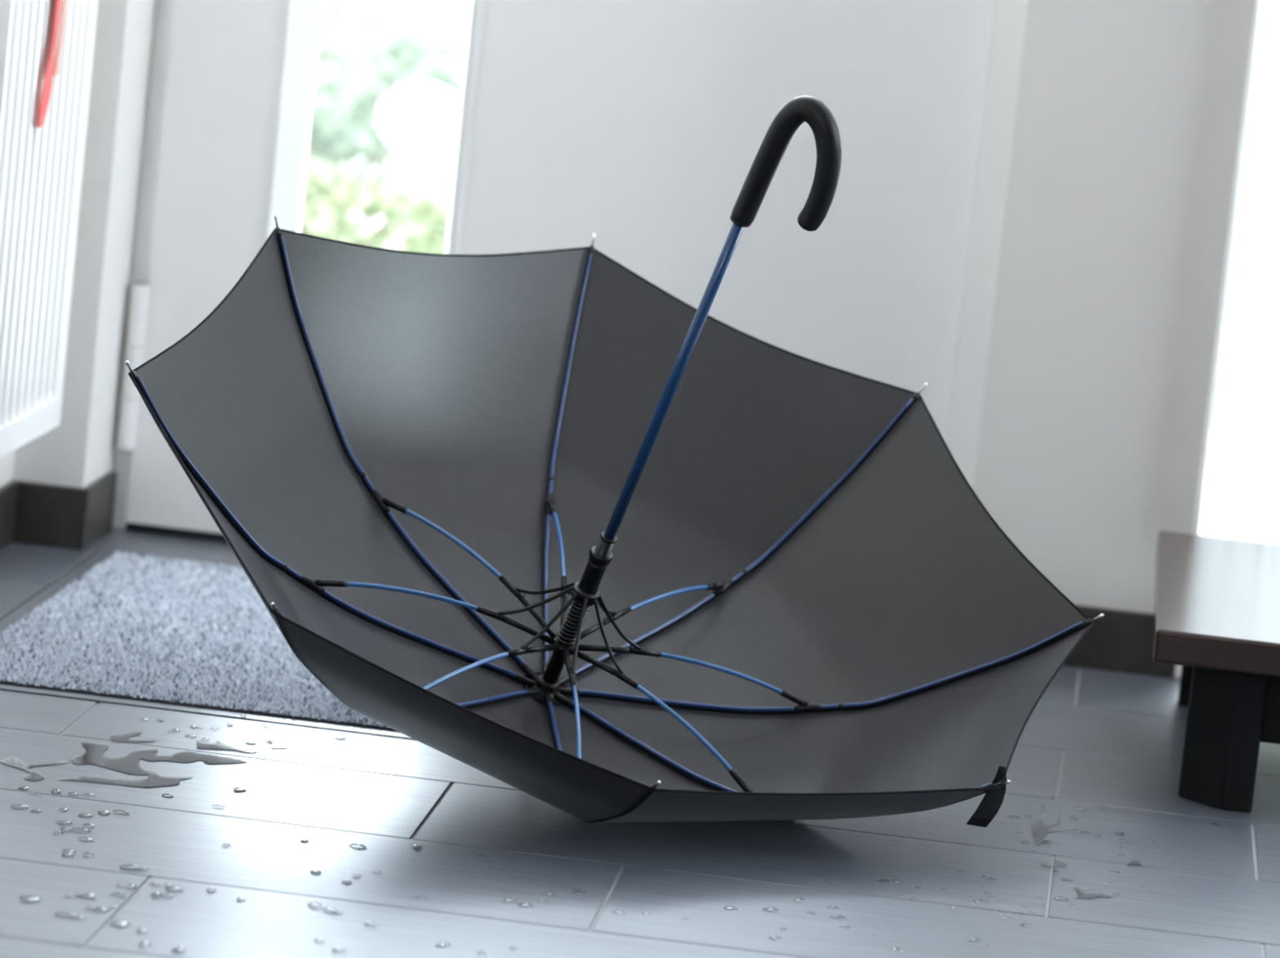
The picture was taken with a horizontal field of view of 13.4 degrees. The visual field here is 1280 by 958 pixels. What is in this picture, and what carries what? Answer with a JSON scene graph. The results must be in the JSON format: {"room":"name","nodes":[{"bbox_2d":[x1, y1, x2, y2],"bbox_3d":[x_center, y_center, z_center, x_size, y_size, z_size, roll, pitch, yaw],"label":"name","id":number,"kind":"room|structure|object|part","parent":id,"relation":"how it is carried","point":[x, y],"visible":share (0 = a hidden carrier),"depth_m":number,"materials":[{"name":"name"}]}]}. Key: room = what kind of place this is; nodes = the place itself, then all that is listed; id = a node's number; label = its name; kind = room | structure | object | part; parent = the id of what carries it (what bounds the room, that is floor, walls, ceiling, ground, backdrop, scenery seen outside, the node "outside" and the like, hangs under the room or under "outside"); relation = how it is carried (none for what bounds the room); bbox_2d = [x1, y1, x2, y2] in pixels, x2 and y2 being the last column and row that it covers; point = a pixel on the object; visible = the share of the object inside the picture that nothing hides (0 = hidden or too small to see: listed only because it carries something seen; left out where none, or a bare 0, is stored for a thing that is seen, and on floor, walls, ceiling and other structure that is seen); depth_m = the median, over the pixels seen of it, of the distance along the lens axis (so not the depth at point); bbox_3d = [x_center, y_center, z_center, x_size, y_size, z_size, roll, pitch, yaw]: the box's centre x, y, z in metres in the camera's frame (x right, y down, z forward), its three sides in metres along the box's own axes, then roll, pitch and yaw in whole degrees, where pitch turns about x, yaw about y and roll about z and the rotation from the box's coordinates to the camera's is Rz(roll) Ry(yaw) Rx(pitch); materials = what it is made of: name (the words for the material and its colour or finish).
{"room":"entryway","nodes":[
{"label":"entryway","id":0,"kind":"room"},
{"bbox_2d":[0,0,156,488],"bbox_3d":[-1.003,-0.786,3.068,0.238,2.600,7.660,7,8,5],"label":"wall","id":1,"kind":"structure","parent":0,"point":[77,452],"depth_m":6.63,"materials":[{"name":"white paint"}]},
{"bbox_2d":[0,0,97,457],"bbox_3d":[-0.721,-0.345,6.172,0.086,0.755,0.491,7,8,5],"label":"radiator","id":2,"kind":"object","parent":1,"relation":"attached to","point":[41,168],"visible":1,"depth_m":6.20,"materials":[{"name":"white metal"}]},
{"bbox_2d":[37,0,66,128],"bbox_3d":[-0.651,-0.551,6.111,0.005,0.311,0.094,7,8,5],"label":"strap","id":3,"kind":"object","parent":2,"relation":"hanging from","point":[46,89],"visible":1,"depth_m":6.12,"materials":[{"name":"red fabric"}]},
{"bbox_2d":[0,471,117,549],"bbox_3d":[-1.065,0.481,3.128,0.098,0.074,7.455,7,8,5],"label":"baseboard","id":4,"kind":"structure","parent":1,"relation":"attached to","point":[31,512],"depth_m":6.63,"materials":[{"name":"tile"}]},
{"bbox_2d":[0,527,1279,957],"bbox_3d":[1.114,0.804,3.008,4.506,0.080,7.560,7,8,5],"label":"floor","id":5,"kind":"structure","parent":0,"point":[1095,738],"depth_m":5.16,"materials":[{"name":"grey tile"}]},
{"bbox_2d":[10,803,29,807],"bbox_3d":[-0.579,0.305,5.082,0.018,0.003,0.016,7,8,6],"label":"water droplet","id":6,"kind":"object","parent":5,"relation":"on","point":[13,803],"visible":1,"depth_m":5.09,"materials":[{"name":"clear liquid"}]},
{"bbox_2d":[19,895,40,899],"bbox_3d":[-0.525,0.362,4.700,0.018,0.003,0.022,3,8,-18],"label":"water droplet","id":7,"kind":"object","parent":5,"relation":"on","point":[22,895],"visible":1,"depth_m":4.71,"materials":[{"name":"clear liquid"}]},
{"bbox_2d":[55,819,71,823],"bbox_3d":[-0.532,0.317,5.031,0.013,0.003,0.013,0,10,-40],"label":"water droplet","id":8,"kind":"object","parent":5,"relation":"on","point":[61,820],"visible":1,"depth_m":5.04,"materials":[{"name":"clear liquid"}]},
{"bbox_2d":[53,911,77,916],"bbox_3d":[-0.491,0.372,4.653,0.019,0.003,0.014,2,8,-25],"label":"water droplet","id":9,"kind":"object","parent":5,"relation":"on","point":[57,913],"visible":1,"depth_m":4.66,"materials":[{"name":"clear liquid"}]},
{"bbox_2d":[62,848,75,852],"bbox_3d":[-0.514,0.335,4.910,0.010,0.003,0.011,0,10,-36],"label":"water droplet","id":10,"kind":"object","parent":5,"relation":"on","point":[67,848],"visible":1,"depth_m":4.91,"materials":[{"name":"clear liquid"}]},
{"bbox_2d":[71,826,90,831],"bbox_3d":[-0.513,0.322,5.005,0.014,0.003,0.014,1,9,-31],"label":"water droplet","id":11,"kind":"object","parent":5,"relation":"on","point":[86,829],"visible":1,"depth_m":5.01,"materials":[{"name":"clear liquid"}]},
{"bbox_2d":[77,893,95,896],"bbox_3d":[-0.480,0.362,4.736,0.016,0.003,0.013,8,8,15],"label":"water droplet","id":12,"kind":"object","parent":5,"relation":"on","point":[91,894],"visible":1,"depth_m":4.74,"materials":[{"name":"clear liquid"}]},
{"bbox_2d":[110,920,129,924],"bbox_3d":[-0.442,0.378,4.642,0.016,0.003,0.020,1,9,-31],"label":"water droplet","id":13,"kind":"object","parent":5,"relation":"on","point":[122,921],"visible":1,"depth_m":4.65,"materials":[{"name":"clear liquid"}]},
{"bbox_2d":[119,863,140,868],"bbox_3d":[-0.456,0.346,4.869,0.016,0.003,0.017,0,10,-39],"label":"water droplet","id":14,"kind":"object","parent":5,"relation":"on","point":[124,864],"visible":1,"depth_m":4.88,"materials":[{"name":"clear liquid"}]},
{"bbox_2d":[137,941,151,945],"bbox_3d":[-0.416,0.390,4.574,0.010,0.003,0.014,9,8,21],"label":"water droplet","id":15,"kind":"object","parent":5,"relation":"on","point":[142,942],"visible":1,"depth_m":4.58,"materials":[{"name":"clear liquid"}]},
{"bbox_2d":[164,885,183,890],"bbox_3d":[-0.410,0.360,4.800,0.014,0.003,0.014,0,10,-38],"label":"water droplet","id":16,"kind":"object","parent":5,"relation":"on","point":[171,886],"visible":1,"depth_m":4.80,"materials":[{"name":"clear liquid"}]},
{"bbox_2d":[0,550,414,739],"bbox_3d":[-0.253,0.196,6.115,0.918,0.010,0.980,7,8,5],"label":"doormat","id":17,"kind":"object","parent":5,"relation":"on","point":[147,628],"visible":0.32,"depth_m":5.97,"materials":[{"name":"grey carpet"}]},
{"bbox_2d":[501,897,517,901],"bbox_3d":[-0.118,0.378,4.896,0.016,0.003,0.013,8,8,11],"label":"water droplet","id":18,"kind":"object","parent":5,"relation":"on","point":[503,898],"visible":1,"depth_m":4.90,"materials":[{"name":"clear liquid"}]},
{"bbox_2d":[517,902,533,906],"bbox_3d":[-0.103,0.381,4.886,0.014,0.003,0.014,1,9,-30],"label":"water droplet","id":19,"kind":"object","parent":5,"relation":"on","point":[521,902],"visible":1,"depth_m":4.89,"materials":[{"name":"clear liquid"}]},
{"bbox_2d":[124,95,1103,826],"bbox_3d":[-0.012,-0.052,5.462,0.973,0.720,0.862,2,9,-30],"label":"umbrella","id":20,"kind":"object","parent":5,"relation":"on","point":[606,547],"visible":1,"depth_m":5.68,"materials":[{"name":"grey fabric"}]},
{"bbox_3d":[-0.277,0.005,5.572,0.481,0.246,0.390,23,29,2],"label":"canopy panel","id":21,"kind":"part","parent":20,"relation":"part of","materials":[{"name":"grey fabric"}]},
{"bbox_3d":[-0.336,0.122,5.332,0.484,0.254,0.466,23,29,2],"label":"canopy panel","id":22,"kind":"part","parent":20,"relation":"part of","materials":[{"name":"grey fabric"}]},
{"bbox_3d":[-0.211,-0.078,5.752,0.450,0.246,0.484,23,29,2],"label":"canopy panel","id":23,"kind":"part","parent":20,"relation":"part of","materials":[{"name":"grey fabric"}]},
{"bbox_3d":[-0.146,0.213,5.324,0.371,0.204,0.518,7,8,4],"label":"canopy panel","id":24,"kind":"part","parent":20,"relation":"part of","materials":[{"name":"grey fabric"}]},
{"bbox_2d":[475,605,507,620],"bbox_3d":[-0.151,0.137,5.534,0.033,0.015,0.007,4,8,-13],"label":"socket","id":25,"kind":"object","parent":20,"relation":"attached to","point":[500,615],"depth_m":5.53,"materials":[{"name":"black plastic"}]},
{"bbox_2d":[498,574,524,597],"bbox_3d":[-0.132,0.111,5.588,0.032,0.022,0.008,10,9,29],"label":"socket","id":26,"kind":"object","parent":20,"relation":"attached to","point":[517,591],"depth_m":5.58,"materials":[{"name":"black plastic"}]},
{"bbox_2d":[506,646,528,657],"bbox_3d":[-0.124,0.174,5.490,0.008,0.009,0.033,11,9,34],"label":"socket","id":27,"kind":"object","parent":20,"relation":"attached to","point":[521,650],"depth_m":5.49,"materials":[{"name":"black plastic"}]},
{"bbox_3d":[-0.115,0.153,5.546,0.065,0.031,0.007,4,8,-17],"label":"arm","id":28,"kind":"part","parent":20,"relation":"part of","materials":[{"name":"black plastic"}]},
{"bbox_3d":[-0.106,0.124,5.528,0.062,0.054,0.023,23,29,2],"label":"arm","id":29,"kind":"part","parent":20,"relation":"part of","materials":[{"name":"black plastic"}]},
{"bbox_3d":[-0.105,0.140,5.574,0.058,0.046,0.007,10,9,29],"label":"arm","id":30,"kind":"part","parent":20,"relation":"part of","materials":[{"name":"black plastic"}]},
{"bbox_3d":[-0.101,0.172,5.525,0.007,0.009,0.067,11,9,32],"label":"arm","id":31,"kind":"part","parent":20,"relation":"part of","materials":[{"name":"black plastic"}]},
{"bbox_3d":[-0.096,0.110,5.558,0.059,0.054,0.032,23,29,2],"label":"arm","id":32,"kind":"part","parent":20,"relation":"part of","materials":[{"name":"black plastic"}]},
{"bbox_3d":[-0.092,0.144,5.505,0.032,0.055,0.059,23,29,2],"label":"arm","id":33,"kind":"part","parent":20,"relation":"part of","materials":[{"name":"black plastic"}]},
{"bbox_3d":[-0.078,0.141,5.591,0.007,0.046,0.058,5,8,-4],"label":"arm","id":34,"kind":"part","parent":20,"relation":"part of","materials":[{"name":"black plastic"}]},
{"bbox_2d":[560,575,568,596],"bbox_3d":[-0.078,0.112,5.622,0.016,0.010,0.033,23,29,2],"label":"socket","id":35,"kind":"object","parent":20,"relation":"attached to","point":[563,578],"depth_m":5.62,"materials":[{"name":"black plastic"}]},
{"bbox_3d":[-0.073,0.186,5.521,0.007,0.021,0.067,5,8,-10],"label":"arm","id":36,"kind":"part","parent":20,"relation":"part of","materials":[{"name":"black plastic"}]},
{"bbox_2d":[568,668,577,688],"bbox_3d":[-0.068,0.201,5.483,0.008,0.016,0.033,5,8,-7],"label":"socket","id":37,"kind":"object","parent":20,"relation":"attached to","point":[571,672],"depth_m":5.48,"materials":[{"name":"black plastic"}]},
{"bbox_3d":[-0.062,0.159,5.501,0.006,0.074,0.041,7,8,7],"label":"arm","id":38,"kind":"part","parent":20,"relation":"part of","materials":[{"name":"black plastic"}]},
{"bbox_3d":[-0.046,0.186,5.538,0.067,0.021,0.007,11,9,35],"label":"arm","id":39,"kind":"part","parent":20,"relation":"part of","materials":[{"name":"black plastic"}]},
{"bbox_3d":[-0.050,0.154,5.588,0.007,0.031,0.065,13,10,42],"label":"arm","id":40,"kind":"part","parent":20,"relation":"part of","materials":[{"name":"black plastic"}]},
{"bbox_3d":[-0.036,0.173,5.566,0.067,0.008,0.007,5,8,-7],"label":"arm","id":41,"kind":"part","parent":20,"relation":"part of","materials":[{"name":"black plastic"}]},
{"bbox_3d":[-0.037,0.125,5.572,0.007,0.039,0.075,9,8,20],"label":"arm","id":42,"kind":"part","parent":20,"relation":"part of","materials":[{"name":"black plastic"}]},
{"bbox_3d":[-0.032,0.159,5.519,0.059,0.054,0.032,23,29,2],"label":"arm","id":43,"kind":"part","parent":20,"relation":"part of","materials":[{"name":"black plastic"}]},
{"bbox_3d":[-0.023,0.145,5.550,0.061,0.060,0.007,1,9,-34],"label":"arm","id":44,"kind":"part","parent":20,"relation":"part of","materials":[{"name":"black plastic"}]},
{"bbox_2d":[611,606,631,620],"bbox_3d":[-0.022,0.140,5.615,0.008,0.015,0.033,12,10,38],"label":"socket","id":45,"kind":"object","parent":20,"relation":"attached to","point":[615,615],"depth_m":5.61,"materials":[{"name":"black plastic"}]},
{"bbox_2d":[612,667,639,688],"bbox_3d":[-0.014,0.202,5.517,0.033,0.017,0.008,11,9,32],"label":"socket","id":46,"kind":"object","parent":20,"relation":"attached to","point":[618,672],"depth_m":5.51,"materials":[{"name":"black plastic"}]},
{"bbox_2d":[629,646,661,657],"bbox_3d":[0.005,0.177,5.571,0.033,0.009,0.007,5,8,-10],"label":"socket","id":47,"kind":"object","parent":20,"relation":"attached to","point":[633,650],"depth_m":5.57,"materials":[{"name":"black plastic"}]},
{"bbox_3d":[0.034,0.023,5.741,0.389,0.252,0.480,23,29,2],"label":"canopy panel","id":48,"kind":"part","parent":20,"relation":"part of","materials":[{"name":"grey fabric"}]},
{"bbox_3d":[0.051,0.289,5.379,0.383,0.081,0.516,2,9,-29],"label":"canopy panel","id":49,"kind":"part","parent":20,"relation":"part of","materials":[{"name":"grey fabric"}]},
{"bbox_3d":[0.151,-0.297,5.252,0.088,0.153,0.044,23,29,2],"label":"handle","id":50,"kind":"part","parent":20,"relation":"part of","materials":[{"name":"black"}]},
{"bbox_3d":[0.220,0.115,5.716,0.484,0.252,0.450,23,29,2],"label":"canopy panel","id":51,"kind":"part","parent":20,"relation":"part of","materials":[{"name":"grey fabric"}]},
{"bbox_3d":[0.153,0.227,5.492,0.520,0.195,0.374,8,8,15],"label":"canopy panel","id":52,"kind":"part","parent":20,"relation":"part of","materials":[{"name":"grey fabric"}]},
{"bbox_2d":[763,906,778,911],"bbox_3d":[0.119,0.393,4.975,0.012,0.003,0.013,1,9,-31],"label":"water droplet","id":53,"kind":"object","parent":5,"relation":"on","point":[766,907],"visible":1,"depth_m":4.98,"materials":[{"name":"clear liquid"}]},
{"bbox_2d":[1152,530,1279,812],"bbox_3d":[1.043,0.256,6.015,0.968,0.188,0.780,7,8,5],"label":"bench","id":54,"kind":"object","parent":5,"relation":"on","point":[1217,599],"visible":1,"depth_m":5.73,"materials":[{"name":"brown wood"}]},
{"bbox_3d":[0.675,0.188,6.364,0.077,0.152,0.076,7,8,5],"label":"leg","id":55,"kind":"part","parent":54,"relation":"part of","materials":[{"name":"black paint"}]},
{"bbox_3d":[0.614,0.266,5.738,0.077,0.152,0.076,7,8,5],"label":"leg","id":56,"kind":"part","parent":54,"relation":"part of","materials":[{"name":"black paint"}]},
{"bbox_2d":[973,0,1254,676],"bbox_3d":[1.652,-0.964,6.459,4.418,2.600,0.325,7,8,5],"label":"wall","id":57,"kind":"structure","parent":0,"point":[1128,113],"depth_m":6.49,"materials":[{"name":"white paint"}]},
{"bbox_2d":[111,0,1028,542],"bbox_3d":[-0.026,-0.879,6.707,1.074,2.020,0.180,7,8,5],"label":"door","id":58,"kind":"structure","parent":57,"relation":"in","point":[640,126],"depth_m":6.69,"materials":[{"name":"white paint"}]},
{"bbox_3d":[-0.545,-0.942,6.770,0.021,2.020,0.140,7,8,5],"label":"frame","id":59,"kind":"part","parent":58,"relation":"part of","materials":[{"name":"white paint"}]},
{"bbox_3d":[-0.164,-0.882,6.647,0.012,1.988,0.005,7,8,5],"label":"edge trim","id":60,"kind":"part","parent":58,"relation":"part of","materials":[{"name":"white paint"}]},
{"bbox_3d":[0.486,-0.820,6.664,0.040,2.020,0.180,7,8,5],"label":"frame","id":61,"kind":"part","parent":58,"relation":"part of","materials":[{"name":"white paint"}]},
{"bbox_2d":[1062,604,1173,677],"bbox_3d":[0.512,0.187,6.543,0.262,0.074,0.012,7,8,5],"label":"baseboard","id":62,"kind":"structure","parent":57,"relation":"attached to","point":[1119,640],"depth_m":6.53,"materials":[{"name":"tile"}]},
{"bbox_2d":[1174,0,1262,679],"bbox_3d":[1.308,-0.689,6.408,1.128,2.000,0.120,7,8,5],"label":"window","id":63,"kind":"structure","parent":57,"relation":"in","point":[1257,9],"depth_m":6.46,"materials":[{"name":"white paint"}]},
{"bbox_2d":[1200,0,1279,529],"bbox_3d":[1.312,-0.770,6.318,1.116,1.795,0.030,7,8,5],"label":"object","id":64,"kind":"structure","parent":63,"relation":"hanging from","point":[1242,488],"depth_m":6.45,"materials":[{"name":"white"}]},
{"label":"outside","id":65,"kind":"structure","parent":0,"visible":0},
{"bbox_2d":[314,0,1279,543],"bbox_3d":[0.775,-0.655,14.437,13.000,0.190,15.170,7,8,5],"label":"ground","id":66,"kind":"structure","parent":65,"point":[1268,535],"depth_m":11.89,"materials":[{"name":"white"}]},
{"bbox_2d":[299,82,459,253],"bbox_3d":[-0.649,-0.540,10.091,1.008,0.460,0.539,7,8,5],"label":"shrub","id":67,"kind":"object","parent":66,"relation":"on","point":[433,112],"visible":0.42,"depth_m":9.92,"materials":[{"name":"green plant"}]},
{"bbox_3d":[-0.516,-0.510,9.985,0.265,0.344,0.008,12,10,40],"label":"blossom stem","id":68,"kind":"part","parent":67,"relation":"part of","materials":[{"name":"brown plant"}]},
{"bbox_3d":[-0.645,-0.418,10.086,0.412,0.222,0.216,7,8,5],"label":"stem","id":69,"kind":"part","parent":67,"relation":"part of","materials":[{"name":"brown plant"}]},
{"bbox_2d":[302,0,470,226],"bbox_3d":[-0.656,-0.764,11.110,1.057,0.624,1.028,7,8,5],"label":"tree","id":70,"kind":"object","parent":66,"relation":"on","point":[405,51],"visible":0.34,"depth_m":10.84,"materials":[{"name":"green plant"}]},
{"bbox_3d":[-0.665,-0.665,11.053,0.476,0.442,0.418,7,8,5],"label":"stem","id":71,"kind":"part","parent":70,"relation":"part of","materials":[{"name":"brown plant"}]},
{"bbox_2d":[315,0,466,157],"bbox_3d":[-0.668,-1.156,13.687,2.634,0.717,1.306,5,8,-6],"label":"shrub","id":72,"kind":"object","parent":66,"relation":"on","point":[427,4],"visible":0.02,"depth_m":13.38,"materials":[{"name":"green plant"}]},
{"bbox_3d":[-0.660,-1.045,13.727,1.131,0.489,0.501,7,8,5],"label":"stem","id":73,"kind":"part","parent":72,"relation":"part of","materials":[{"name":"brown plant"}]},
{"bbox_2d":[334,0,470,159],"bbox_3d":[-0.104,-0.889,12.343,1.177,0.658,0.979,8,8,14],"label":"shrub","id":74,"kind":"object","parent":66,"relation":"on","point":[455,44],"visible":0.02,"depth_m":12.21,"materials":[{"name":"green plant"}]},
{"bbox_2d":[1208,0,1262,453],"bbox_3d":[1.165,-0.310,8.189,1.704,0.884,1.020,7,8,5],"label":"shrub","id":75,"kind":"object","parent":66,"relation":"on","point":[1262,0],"visible":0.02,"depth_m":7.97,"materials":[{"name":"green plant"}]}
]}

